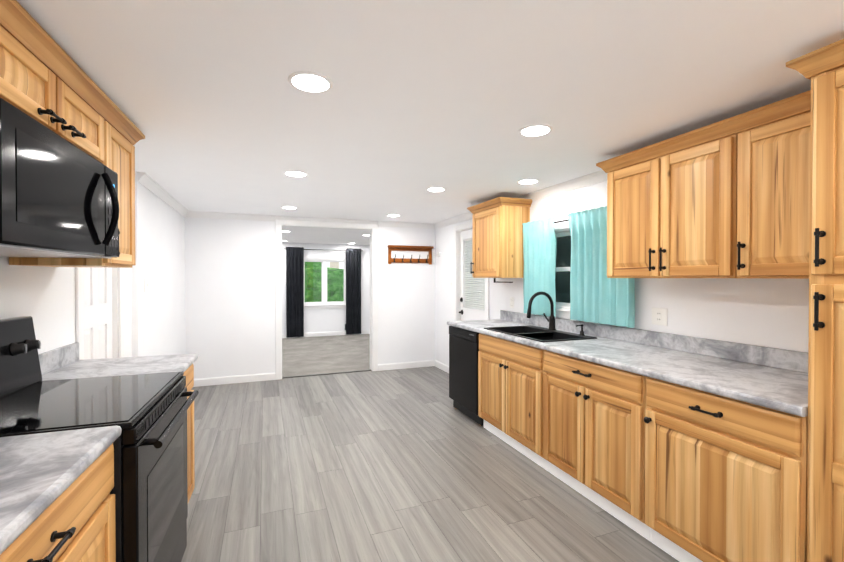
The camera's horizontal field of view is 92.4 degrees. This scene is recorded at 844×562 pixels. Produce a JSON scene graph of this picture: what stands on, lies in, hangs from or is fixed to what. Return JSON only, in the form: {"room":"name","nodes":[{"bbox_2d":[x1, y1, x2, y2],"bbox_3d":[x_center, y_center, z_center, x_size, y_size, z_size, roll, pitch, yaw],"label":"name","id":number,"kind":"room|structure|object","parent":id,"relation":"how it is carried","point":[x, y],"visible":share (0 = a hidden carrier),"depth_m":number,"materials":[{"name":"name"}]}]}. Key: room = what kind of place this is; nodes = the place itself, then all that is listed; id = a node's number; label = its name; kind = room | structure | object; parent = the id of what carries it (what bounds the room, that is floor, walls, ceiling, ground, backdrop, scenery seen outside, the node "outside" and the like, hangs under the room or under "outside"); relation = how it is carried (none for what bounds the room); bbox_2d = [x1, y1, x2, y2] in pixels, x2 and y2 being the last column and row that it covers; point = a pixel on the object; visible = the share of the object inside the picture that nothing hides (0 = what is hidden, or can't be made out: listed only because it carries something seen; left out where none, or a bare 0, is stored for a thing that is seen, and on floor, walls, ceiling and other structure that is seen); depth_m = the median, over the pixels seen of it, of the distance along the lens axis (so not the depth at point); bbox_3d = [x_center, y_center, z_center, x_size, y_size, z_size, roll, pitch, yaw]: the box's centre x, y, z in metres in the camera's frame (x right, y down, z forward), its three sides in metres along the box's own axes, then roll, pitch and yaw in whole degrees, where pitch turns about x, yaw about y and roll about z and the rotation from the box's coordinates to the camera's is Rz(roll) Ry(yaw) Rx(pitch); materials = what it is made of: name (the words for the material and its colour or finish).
{"room":"kitchen","nodes":[
{"label":"kitchen","id":0,"kind":"room"},
{"bbox_2d":[0,182,185,357],"bbox_3d":[-1.760,0.264,1.460,0.370,2.200,7.840,0,1,-21],"label":"wall","id":1,"kind":"structure","parent":0,"point":[43,297],"depth_m":3.21,"materials":[{"name":"paint"}]},
{"bbox_2d":[0,0,3,98],"bbox_3d":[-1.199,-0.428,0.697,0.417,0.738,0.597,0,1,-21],"label":"upper cabinet","id":2,"kind":"object","parent":1,"relation":"attached to","point":[1,1],"depth_m":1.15,"materials":[{"name":"brown wood"}]},
{"bbox_2d":[4,0,119,267],"bbox_3d":[-1.457,-0.434,1.362,0.417,0.738,0.984,0,1,-21],"label":"upper cabinet","id":3,"kind":"object","parent":1,"relation":"attached to","point":[46,80],"depth_m":1.44,"materials":[{"name":"brown wood"}]},
{"bbox_2d":[0,98,118,258],"bbox_3d":[-1.398,-0.291,1.390,0.478,0.388,0.844,0,1,-21],"label":"microwave","id":4,"kind":"object","parent":3,"relation":"attached to","point":[58,196],"visible":1,"depth_m":1.30,"materials":[{"name":"black plastic"}]},
{"bbox_2d":[83,267,112,359],"bbox_3d":[-2.117,0.342,2.598,0.052,2.008,0.553,0,1,-21],"label":"door","id":5,"kind":"structure","parent":1,"relation":"in","point":[97,304],"depth_m":2.63,"materials":[{"name":"paint"}]},
{"bbox_2d":[75,267,123,359],"bbox_3d":[-2.129,0.306,2.591,0.176,2.095,0.710,0,1,-21],"label":"door frame","id":6,"kind":"structure","parent":1,"relation":"attached to","point":[117,300],"depth_m":2.87,"materials":[{"name":"paint"}]},
{"bbox_2d":[120,112,139,267],"bbox_3d":[-1.685,-0.440,1.950,0.417,0.738,0.415,0,1,-21],"label":"upper cabinet","id":7,"kind":"object","parent":1,"relation":"attached to","point":[129,134],"depth_m":2.09,"materials":[{"name":"brown wood"}]},
{"bbox_2d":[135,171,189,217],"bbox_3d":[-2.563,-0.822,4.080,0.075,0.075,2.073,0,1,-21],"label":"crown molding","id":8,"kind":"structure","parent":1,"relation":"attached to","point":[148,182],"depth_m":3.73,"materials":[{"name":"paint"}]},
{"bbox_2d":[282,242,369,333],"bbox_3d":[-2.302,0.210,9.498,4.980,2.160,0.140,0,1,-21],"label":"wall","id":9,"kind":"structure","parent":0,"point":[326,320],"depth_m":9.48,"materials":[{"name":"paint"}]},
{"bbox_2d":[304,256,345,308],"bbox_3d":[-2.283,0.031,9.477,1.200,1.220,0.189,0,1,-21],"label":"living room window","id":10,"kind":"structure","parent":9,"relation":"in","point":[324,303],"depth_m":9.46,"materials":[{"name":"paint"}]},
{"bbox_2d":[282,330,369,337],"bbox_3d":[-2.274,1.237,9.436,4.698,0.095,0.014,0,1,-21],"label":"baseboard","id":11,"kind":"structure","parent":9,"relation":"attached to","point":[314,334],"depth_m":9.44,"materials":[{"name":"paint"}]},
{"bbox_2d":[304,249,362,250],"bbox_3d":[-2.258,-0.718,9.378,1.780,0.017,0.097,0,1,-21],"label":"curtain rod","id":12,"kind":"object","parent":9,"relation":"attached to","point":[323,249],"visible":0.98,"depth_m":9.30,"materials":[{"name":"black metal"}]},
{"bbox_2d":[286,247,303,336],"bbox_3d":[-2.858,0.249,9.108,0.380,2.030,0.067,0,1,-21],"label":"curtain","id":13,"kind":"object","parent":12,"relation":"hanging from","point":[294,291],"depth_m":9.11,"materials":[{"name":"black fabric"}]},
{"bbox_2d":[346,248,360,333],"bbox_3d":[-1.619,0.244,9.592,0.364,2.031,0.068,0,1,-21],"label":"curtain","id":14,"kind":"object","parent":12,"relation":"hanging from","point":[353,256],"depth_m":9.59,"materials":[{"name":"black fabric"}]},
{"bbox_2d":[282,334,370,376],"bbox_3d":[-1.619,1.333,7.751,4.980,0.066,3.910,0,1,-21],"label":"floor","id":15,"kind":"structure","parent":0,"point":[319,355],"depth_m":7.19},
{"bbox_2d":[185,217,484,379],"bbox_3d":[-0.786,0.223,5.968,4.710,2.200,0.140,0,1,-21],"label":"wall","id":16,"kind":"structure","parent":0,"point":[230,307],"depth_m":5.34,"materials":[{"name":"paint"}]},
{"bbox_2d":[190,211,274,221],"bbox_3d":[-2.420,-0.832,5.218,0.984,0.075,0.055,0,1,-21],"label":"crown molding","id":17,"kind":"structure","parent":16,"relation":"attached to","point":[193,214],"depth_m":5.20,"materials":[{"name":"paint"}]},
{"bbox_2d":[193,373,274,386],"bbox_3d":[-2.451,1.281,5.246,1.034,0.095,0.014,0,1,-21],"label":"baseboard","id":18,"kind":"structure","parent":16,"relation":"attached to","point":[271,376],"depth_m":5.24,"materials":[{"name":"paint"}]},
{"bbox_2d":[275,216,378,379],"bbox_3d":[-1.331,0.225,5.742,1.430,2.199,0.186,0,1,-21],"label":"door frame","id":19,"kind":"structure","parent":16,"relation":"attached to","point":[307,222],"depth_m":5.69,"materials":[{"name":"paint"}]},
{"bbox_2d":[378,221,432,228],"bbox_3d":[-0.249,-0.840,6.061,0.836,0.075,0.055,0,1,-21],"label":"crown molding","id":20,"kind":"structure","parent":16,"relation":"attached to","point":[381,223],"depth_m":6.06,"materials":[{"name":"paint"}]},
{"bbox_2d":[378,360,433,370],"bbox_3d":[-0.219,1.273,6.113,0.914,0.095,0.014,0,1,-21],"label":"baseboard","id":21,"kind":"structure","parent":16,"relation":"attached to","point":[416,364],"depth_m":6.09,"materials":[{"name":"paint"}]},
{"bbox_2d":[387,245,433,263],"bbox_3d":[-0.164,-0.391,6.081,0.715,0.275,0.087,0,1,-21],"label":"coat rack","id":22,"kind":"object","parent":16,"relation":"attached to","point":[405,248],"visible":1,"depth_m":6.08,"materials":[{"name":"brown wood"}]},
{"bbox_2d":[181,366,678,561],"bbox_3d":[-0.046,1.388,2.098,3.780,0.060,7.770,0,1,-21],"label":"floor","id":23,"kind":"structure","parent":0,"point":[407,465],"depth_m":2.66,"materials":[{"name":"plastic"}]},
{"bbox_2d":[0,443,115,561],"bbox_3d":[-1.085,0.933,0.772,0.654,0.874,0.876,0,1,-21],"label":"base cabinet","id":24,"kind":"object","parent":23,"relation":"on","point":[74,521],"visible":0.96,"depth_m":1.03,"materials":[{"name":"brown wood"}]},
{"bbox_2d":[0,316,198,561],"bbox_3d":[-1.315,0.761,1.553,0.727,1.205,0.769,0,1,-21],"label":"range","id":25,"kind":"object","parent":23,"relation":"on","point":[147,413],"visible":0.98,"depth_m":1.53,"materials":[{"name":"black metal"}]},
{"bbox_2d":[183,364,194,501],"bbox_3d":[-1.565,0.921,2.120,0.633,0.874,0.478,0,1,-21],"label":"base cabinet","id":26,"kind":"object","parent":23,"relation":"on","point":[189,373],"visible":0.17,"depth_m":2.32,"materials":[{"name":"brown wood"}]},
{"bbox_2d":[38,342,197,380],"bbox_3d":[-1.574,0.414,2.133,0.628,0.136,0.528,0,1,-21],"label":"countertop","id":27,"kind":"structure","parent":26,"relation":"on","point":[63,363],"depth_m":2.09,"materials":[{"name":"stone"}]},
{"bbox_2d":[449,326,483,425],"bbox_3d":[0.695,0.904,4.091,0.667,0.872,0.596,0,1,-21],"label":"dishwasher","id":28,"kind":"object","parent":23,"relation":"on","point":[463,366],"visible":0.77,"depth_m":3.92,"materials":[{"name":"black plastic"}]},
{"bbox_2d":[478,333,548,471],"bbox_3d":[0.962,0.909,3.375,0.687,0.874,0.915,0,1,-21],"label":"base cabinet","id":29,"kind":"object","parent":23,"relation":"on","point":[510,393],"visible":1,"depth_m":3.17,"materials":[{"name":"brown wood"}]},
{"bbox_2d":[447,292,807,416],"bbox_3d":[1.123,0.368,2.978,0.672,0.546,3.027,0,1,-21],"label":"countertop","id":30,"kind":"structure","parent":29,"relation":"on","point":[771,378],"depth_m":2.29,"materials":[{"name":"stone"}]},
{"bbox_2d":[484,325,596,341],"bbox_3d":[0.945,0.531,3.371,0.506,0.212,0.840,0,1,-21],"label":"sink","id":31,"kind":"object","parent":30,"relation":"in","point":[533,333],"depth_m":3.38,"materials":[{"name":"black"}]},
{"bbox_2d":[527,292,555,329],"bbox_3d":[1.006,0.257,3.490,0.294,0.334,0.139,0,1,-21],"label":"faucet","id":32,"kind":"object","parent":30,"relation":"on","point":[551,320],"depth_m":3.47,"materials":[{"name":"black metal"}]},
{"bbox_2d":[543,350,650,541],"bbox_3d":[1.272,0.917,2.568,0.694,0.874,0.806,0,1,-21],"label":"base cabinet","id":33,"kind":"object","parent":23,"relation":"on","point":[593,433],"visible":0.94,"depth_m":2.36,"materials":[{"name":"brown wood"}]},
{"bbox_2d":[644,376,807,561],"bbox_3d":[1.539,0.923,1.879,0.694,0.874,0.663,0,1,-21],"label":"base cabinet","id":34,"kind":"object","parent":23,"relation":"on","point":[725,479],"visible":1,"depth_m":1.72,"materials":[{"name":"brown wood"}]},
{"bbox_2d":[786,39,843,561],"bbox_3d":[1.772,0.286,1.274,0.694,2.160,0.716,0,1,-21],"label":"pantry cabinet","id":35,"kind":"object","parent":23,"relation":"on","point":[822,69],"visible":1,"depth_m":1.39,"materials":[{"name":"brown wood"}]},
{"bbox_3d":[-0.752,0.942,-0.177,0.659,0.874,1.164,0,1,-21],"label":"base cabinet","id":36,"kind":"object","parent":23,"relation":"on","visible":0},
{"bbox_2d":[0,425,120,554],"bbox_3d":[-0.860,0.432,0.106,0.683,0.136,2.280,0,1,-21],"label":"countertop","id":37,"kind":"structure","parent":36,"relation":"on","point":[40,473],"depth_m":0.99,"materials":[{"name":"stone"}]},
{"bbox_2d":[17,0,843,244],"bbox_3d":[-0.213,-0.890,4.109,4.980,0.140,11.680,0,1,-21],"label":"ceiling","id":38,"kind":"structure","parent":0,"point":[400,117],"depth_m":1.74,"materials":[{"name":"paint"}]},
{"bbox_2d":[281,206,296,208],"bbox_3d":[-1.558,-0.862,4.757,0.184,0.008,0.184,0,1,-21],"label":"recessed light","id":39,"kind":"object","parent":38,"relation":"in","point":[289,207],"visible":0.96,"depth_m":4.72,"materials":[{"name":"paint"}]},
{"bbox_2d":[284,170,307,176],"bbox_3d":[-0.998,-0.848,3.204,0.184,0.008,0.184,0,1,-21],"label":"recessed light","id":40,"kind":"object","parent":38,"relation":"in","point":[293,173],"visible":1,"depth_m":3.17,"materials":[{"name":"paint"}]},
{"bbox_2d":[288,71,332,92],"bbox_3d":[-0.469,-0.834,1.704,0.184,0.008,0.184,0,1,-21],"label":"recessed light","id":41,"kind":"object","parent":38,"relation":"in","point":[310,81],"visible":1,"depth_m":1.69,"materials":[{"name":"paint"}]},
{"bbox_2d":[387,214,399,216],"bbox_3d":[-0.378,-0.867,5.365,0.184,0.008,0.184,0,1,-21],"label":"recessed light","id":42,"kind":"object","parent":38,"relation":"in","point":[393,215],"visible":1,"depth_m":5.33,"materials":[{"name":"paint"}]},
{"bbox_2d":[426,187,445,191],"bbox_3d":[0.133,-0.853,3.772,0.184,0.008,0.184,0,1,-21],"label":"recessed light","id":43,"kind":"object","parent":38,"relation":"in","point":[435,189],"visible":0.96,"depth_m":3.75,"materials":[{"name":"paint"}]},
{"bbox_2d":[517,179,538,183],"bbox_3d":[0.908,-0.850,3.462,0.184,0.008,0.184,0,1,-21],"label":"recessed light","id":44,"kind":"object","parent":38,"relation":"in","point":[527,181],"visible":1,"depth_m":3.44,"materials":[{"name":"paint"}]},
{"bbox_2d":[519,124,552,136],"bbox_3d":[0.634,-0.839,2.261,0.184,0.008,0.184,0,1,-21],"label":"recessed light","id":45,"kind":"object","parent":38,"relation":"in","point":[533,130],"visible":1,"depth_m":2.24,"materials":[{"name":"paint"}]},
{"bbox_2d":[435,181,808,365],"bbox_3d":[1.613,0.251,2.844,0.140,2.200,7.700,0,1,-21],"label":"wall","id":46,"kind":"structure","parent":0,"point":[770,312],"depth_m":2.53,"materials":[{"name":"paint"}]},
{"bbox_2d":[434,360,448,372],"bbox_3d":[0.325,1.274,5.955,0.014,0.095,0.665,0,1,-21],"label":"baseboard","id":47,"kind":"structure","parent":46,"relation":"attached to","point":[437,364],"depth_m":6.02,"materials":[{"name":"paint"}]},
{"bbox_2d":[454,222,488,320],"bbox_3d":[0.682,0.287,5.219,0.156,2.085,0.930,0,1,-21],"label":"door frame","id":48,"kind":"structure","parent":46,"relation":"attached to","point":[458,229],"depth_m":5.56,"materials":[{"name":"paint"}]},
{"bbox_2d":[459,229,484,320],"bbox_3d":[0.663,0.323,5.210,0.099,1.998,0.776,0,1,-21],"label":"door","id":49,"kind":"structure","parent":46,"relation":"in","point":[467,313],"depth_m":5.46,"materials":[{"name":"paint"}]},
{"bbox_2d":[464,239,484,309],"bbox_3d":[0.689,-0.102,5.223,0.022,0.904,0.574,0,1,-21],"label":"door blind","id":50,"kind":"object","parent":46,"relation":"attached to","point":[472,303],"visible":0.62,"depth_m":5.31,"materials":[{"name":"white plastic"}]},
{"bbox_2d":[467,197,532,282],"bbox_3d":[0.791,-0.393,4.221,0.384,0.823,0.667,0,1,-21],"label":"upper cabinet","id":51,"kind":"object","parent":46,"relation":"attached to","point":[497,237],"visible":1,"depth_m":3.99,"materials":[{"name":"brown wood"}]},
{"bbox_2d":[510,297,513,307],"bbox_3d":[0.960,0.233,4.318,0.009,0.115,0.072,0,1,-21],"label":"electrical outlet","id":52,"kind":"object","parent":46,"relation":"attached to","point":[511,302],"visible":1,"depth_m":4.32,"materials":[{"name":"white plastic"}]},
{"bbox_2d":[433,170,607,228],"bbox_3d":[1.221,-0.817,3.572,0.055,0.075,5.759,0,1,-21],"label":"crown molding","id":53,"kind":"structure","parent":46,"relation":"attached to","point":[599,176],"depth_m":3.62,"materials":[{"name":"paint"}]},
{"bbox_2d":[554,221,570,318],"bbox_3d":[1.352,-0.095,3.470,0.169,0.840,1.090,0,1,-21],"label":"kitchen window","id":54,"kind":"structure","parent":46,"relation":"in","point":[564,312],"depth_m":3.63,"materials":[{"name":"glass"}]},
{"bbox_2d":[522,206,634,327],"bbox_3d":[1.258,-0.121,3.407,0.110,0.885,1.297,0,1,-21],"label":"curtain","id":55,"kind":"object","parent":46,"relation":"hanging from","point":[597,295],"visible":0.81,"depth_m":3.27,"materials":[{"name":"teal fabric"}]},
{"bbox_2d":[652,307,666,325],"bbox_3d":[1.587,0.237,2.705,0.009,0.115,0.115,0,1,-21],"label":"electrical outlet","id":56,"kind":"object","parent":46,"relation":"attached to","point":[659,316],"visible":1,"depth_m":2.70,"materials":[{"name":"white plastic"}]},
{"bbox_2d":[603,123,715,277],"bbox_3d":[1.537,-0.402,2.354,0.346,0.770,0.861,0,1,-21],"label":"upper cabinet","id":57,"kind":"object","parent":46,"relation":"attached to","point":[659,195],"depth_m":2.29,"materials":[{"name":"brown wood"}]},
{"bbox_2d":[712,90,810,278],"bbox_3d":[1.732,-0.397,1.851,0.346,0.770,0.493,0,1,-21],"label":"upper cabinet","id":58,"kind":"object","parent":46,"relation":"attached to","point":[728,197],"depth_m":1.84,"materials":[{"name":"brown wood"}]},
{"label":"outside","id":59,"kind":"structure","parent":0,"visible":0},
{"bbox_3d":[-2.474,1.542,20.311,70.000,0.100,80.000,0,1,-21],"label":"ground","id":60,"kind":"structure","parent":59,"visible":0},
{"bbox_2d":[305,262,343,301],"bbox_3d":[-4.135,-0.267,15.450,5.136,4.594,4.549,0,1,-21],"label":"tree","id":61,"kind":"object","parent":60,"relation":"on","point":[338,276],"depth_m":13.69,"materials":[{"name":"green plant"}]},
{"bbox_2d":[327,262,342,268],"bbox_3d":[-3.513,-1.184,23.101,8.100,5.300,8.000,0,1,-21],"label":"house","id":62,"kind":"structure","parent":60,"relation":"on","point":[337,265],"depth_m":20.61,"materials":[{"name":"beige brick"}]},
{"bbox_2d":[555,236,570,302],"bbox_3d":[2.830,0.192,8.282,2.883,3.284,4.187,0,1,-21],"label":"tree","id":63,"kind":"object","parent":60,"relation":"on","point":[561,246],"depth_m":6.43,"materials":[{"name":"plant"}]}
]}

